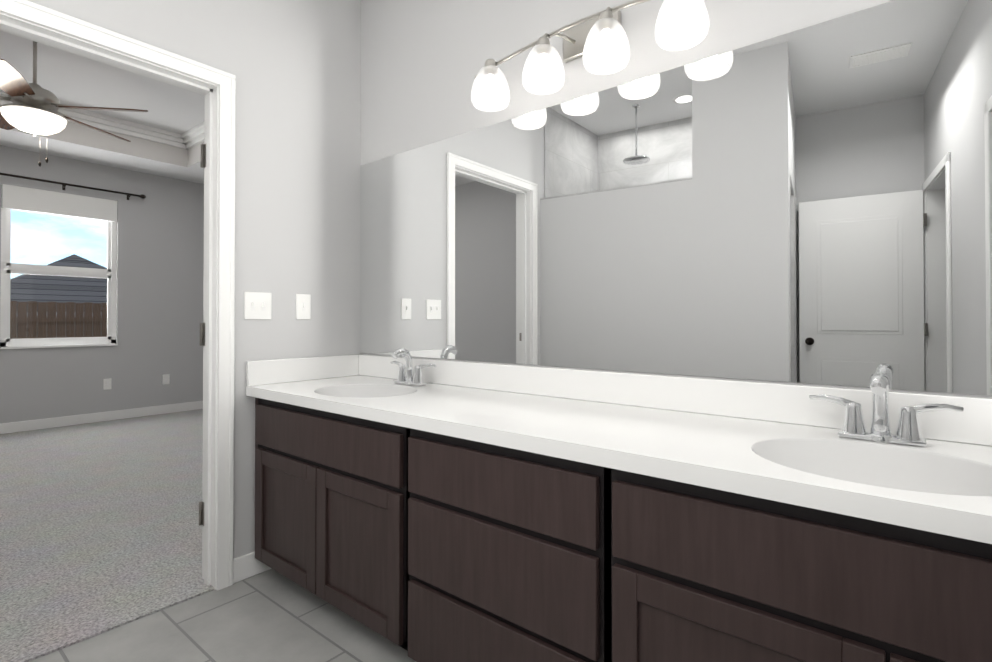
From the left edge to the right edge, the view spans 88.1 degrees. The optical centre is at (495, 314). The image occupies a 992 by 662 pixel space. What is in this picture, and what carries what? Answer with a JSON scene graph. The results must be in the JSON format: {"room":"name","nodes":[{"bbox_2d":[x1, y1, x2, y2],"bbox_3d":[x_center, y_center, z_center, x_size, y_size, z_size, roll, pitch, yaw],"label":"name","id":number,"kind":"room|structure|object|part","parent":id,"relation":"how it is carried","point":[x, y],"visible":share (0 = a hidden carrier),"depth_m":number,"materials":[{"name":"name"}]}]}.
{"room":"bathroom","nodes":[
{"label":"bathroom","id":0,"kind":"room"},
{"bbox_2d":[0,145,203,423],"bbox_3d":[-1.332,-0.415,1.987,0.060,3.050,4.200,0,-1,39],"label":"wall","id":1,"kind":"structure","parent":0,"point":[160,271],"depth_m":1.89,"materials":[{"name":"grey paint"}]},
{"bbox_2d":[0,184,117,348],"bbox_3d":[-4.423,-0.456,5.232,0.110,1.570,0.920,0,-1,39],"label":"bedroom window","id":2,"kind":"structure","parent":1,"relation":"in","point":[13,197],"depth_m":5.18,"materials":[{"name":"white plastic"}]},
{"bbox_2d":[0,173,145,199],"bbox_3d":[-4.446,-1.304,5.078,0.099,0.074,1.680,0,-1,39],"label":"curtain rod","id":3,"kind":"object","parent":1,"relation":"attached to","point":[74,185],"visible":1,"depth_m":5.21,"materials":[{"name":"brown metal"}]},
{"bbox_2d":[0,401,202,433],"bbox_3d":[-4.749,1.077,4.749,0.017,0.100,4.140,0,-1,39],"label":"baseboard","id":4,"kind":"structure","parent":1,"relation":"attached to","point":[12,427],"depth_m":5.40,"materials":[{"name":"white wood"}]},
{"bbox_2d":[103,378,111,389],"bbox_3d":[-4.156,0.742,5.488,0.009,0.116,0.072,0,-1,39],"label":"electrical outlet plate","id":5,"kind":"object","parent":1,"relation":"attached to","point":[107,383],"depth_m":5.49,"materials":[{"name":"white plastic"}]},
{"bbox_2d":[162,374,169,384],"bbox_3d":[-3.807,0.746,5.918,0.009,0.116,0.072,0,-1,39],"label":"electrical outlet plate","id":6,"kind":"object","parent":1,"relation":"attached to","point":[166,377],"depth_m":5.91,"materials":[{"name":"white plastic"}]},
{"bbox_2d":[0,31,203,183],"bbox_3d":[-3.079,-1.812,3.419,4.560,0.390,4.440,0,-1,39],"label":"ceiling","id":7,"kind":"structure","parent":0,"point":[68,78],"depth_m":4.70,"materials":[{"name":"white paint"}]},
{"bbox_2d":[0,41,147,165],"bbox_3d":[-3.091,-1.450,3.381,1.308,0.955,1.301,0,-1,39],"label":"fan","id":8,"kind":"object","parent":7,"relation":"hanging from","point":[34,107],"visible":0.94,"depth_m":3.31,"materials":[{"name":"white glass"}]},
{"bbox_2d":[0,89,180,146],"bbox_3d":[-4.248,-1.861,4.374,0.092,0.115,2.760,0,-1,39],"label":"crown molding","id":9,"kind":"structure","parent":7,"relation":"attached to","point":[97,120],"depth_m":5.04,"materials":[{"name":"white wood"}]},
{"bbox_2d":[179,122,203,148],"bbox_3d":[-2.141,-1.860,4.526,3.172,0.115,0.092,0,-1,39],"label":"crown molding","id":10,"kind":"structure","parent":7,"relation":"attached to","point":[192,137],"depth_m":5.34,"materials":[{"name":"white wood"}]},
{"bbox_2d":[0,409,214,661],"bbox_3d":[-3.055,1.149,3.373,4.620,0.068,4.440,0,-1,39],"label":"floor","id":11,"kind":"structure","parent":0,"point":[100,530],"depth_m":2.67,"materials":[{"name":"grey carpet"}]},
{"bbox_2d":[28,0,359,558],"bbox_3d":[-1.604,-0.264,1.556,0.060,2.740,2.790,0,-1,39],"label":"wall","id":12,"kind":"structure","parent":0,"point":[332,96],"depth_m":2.30,"materials":[{"name":"grey paint"}]},
{"bbox_2d":[0,0,235,589],"bbox_3d":[-1.441,0.056,1.801,0.162,2.105,0.950,0,-1,39],"label":"door frame","id":13,"kind":"structure","parent":12,"relation":"attached to","point":[44,25],"depth_m":2.09,"materials":[{"name":"white painted wood"},{"name":"nickel hinges"}]},
{"bbox_2d":[233,551,271,583],"bbox_3d":[-0.890,1.063,2.365,0.013,0.100,0.635,0,-1,39],"label":"baseboard","id":14,"kind":"structure","parent":12,"relation":"attached to","point":[248,565],"depth_m":2.16,"materials":[{"name":"white wood"}]},
{"bbox_2d":[244,292,271,318],"bbox_3d":[-1.022,-0.038,2.210,0.016,0.117,0.118,0,-1,39],"label":"switch plate","id":15,"kind":"object","parent":12,"relation":"attached to","point":[257,305],"depth_m":2.21,"materials":[{"name":"white plastic"}]},
{"bbox_2d":[296,294,310,318],"bbox_3d":[-0.889,-0.037,2.374,0.016,0.117,0.072,0,-1,39],"label":"switch plate","id":16,"kind":"object","parent":12,"relation":"attached to","point":[303,301],"depth_m":2.37,"materials":[{"name":"white plastic"}]},
{"bbox_2d":[29,569,415,661],"bbox_3d":[-0.351,1.119,-0.292,4.200,0.060,4.320,0,-1,39],"label":"floor","id":17,"kind":"structure","parent":0,"point":[271,615],"depth_m":1.78,"materials":[{"name":"grey tile"}]},
{"bbox_2d":[246,347,991,661],"bbox_3d":[0.139,0.619,1.566,2.616,0.971,0.576,0,-1,39],"label":"bathroom vanity","id":18,"kind":"object","parent":17,"relation":"on","point":[425,510],"visible":1,"depth_m":1.22,"materials":[{"name":"brown wood"}]},
{"bbox_2d":[391,347,436,385],"bbox_3d":[-0.394,0.220,2.201,0.289,0.161,0.126,0,-1,39],"label":"faucet","id":19,"kind":"object","parent":18,"relation":"on","point":[407,376],"depth_m":2.20,"materials":[{"name":"silver metal"}]},
{"bbox_2d":[809,372,963,446],"bbox_3d":[0.875,0.211,1.170,0.289,0.161,0.126,0,-1,39],"label":"faucet","id":20,"kind":"object","parent":18,"relation":"on","point":[853,433],"depth_m":1.18,"materials":[{"name":"silver metal"}]},
{"bbox_2d":[360,0,991,397],"bbox_3d":[0.441,-0.262,1.782,3.070,2.740,0.120,0,-1,39],"label":"wall","id":21,"kind":"structure","parent":0,"point":[420,60],"depth_m":2.10,"materials":[{"name":"grey paint"}]},
{"bbox_2d":[471,0,708,111],"bbox_3d":[0.273,-0.905,1.716,0.943,0.236,0.202,0,-1,39],"label":"sconce","id":22,"kind":"object","parent":21,"relation":"attached to","point":[574,39],"depth_m":1.69,"materials":[{"name":"white glass"}]},
{"bbox_3d":[0.256,-0.855,1.694,0.857,0.136,0.146,0,-1,39],"label":"vanity sconce shades","id":23,"kind":"part","parent":22,"relation":"part of","materials":[{"name":"white glass"}]},
{"bbox_2d":[360,0,991,395],"bbox_3d":[0.321,-0.291,1.798,2.616,0.957,0.004,0,-1,39],"label":"mirror","id":24,"kind":"object","parent":21,"relation":"attached to","point":[810,204],"visible":1,"depth_m":1.50,"materials":[{"name":"white mirror"}]},
{"label":"outside","id":25,"kind":"structure","parent":0,"visible":0},
{"bbox_3d":[-25.779,1.701,22.983,55.370,0.100,80.000,0,-1,39],"label":"ground","id":26,"kind":"structure","parent":25,"visible":0},
{"bbox_2d":[10,301,106,338],"bbox_3d":[-11.490,0.608,7.522,0.060,1.805,18.000,0,-1,39],"label":"fence","id":27,"kind":"object","parent":26,"relation":"on","point":[43,322],"depth_m":10.56,"materials":[{"name":"brown wood"}]},
{"bbox_2d":[10,254,106,337],"bbox_3d":[-15.040,-0.277,18.260,6.820,3.770,6.820,0,-1,39],"label":"house","id":28,"kind":"structure","parent":26,"relation":"on","point":[22,292],"depth_m":16.39,"materials":[{"name":"grey"}]}
]}

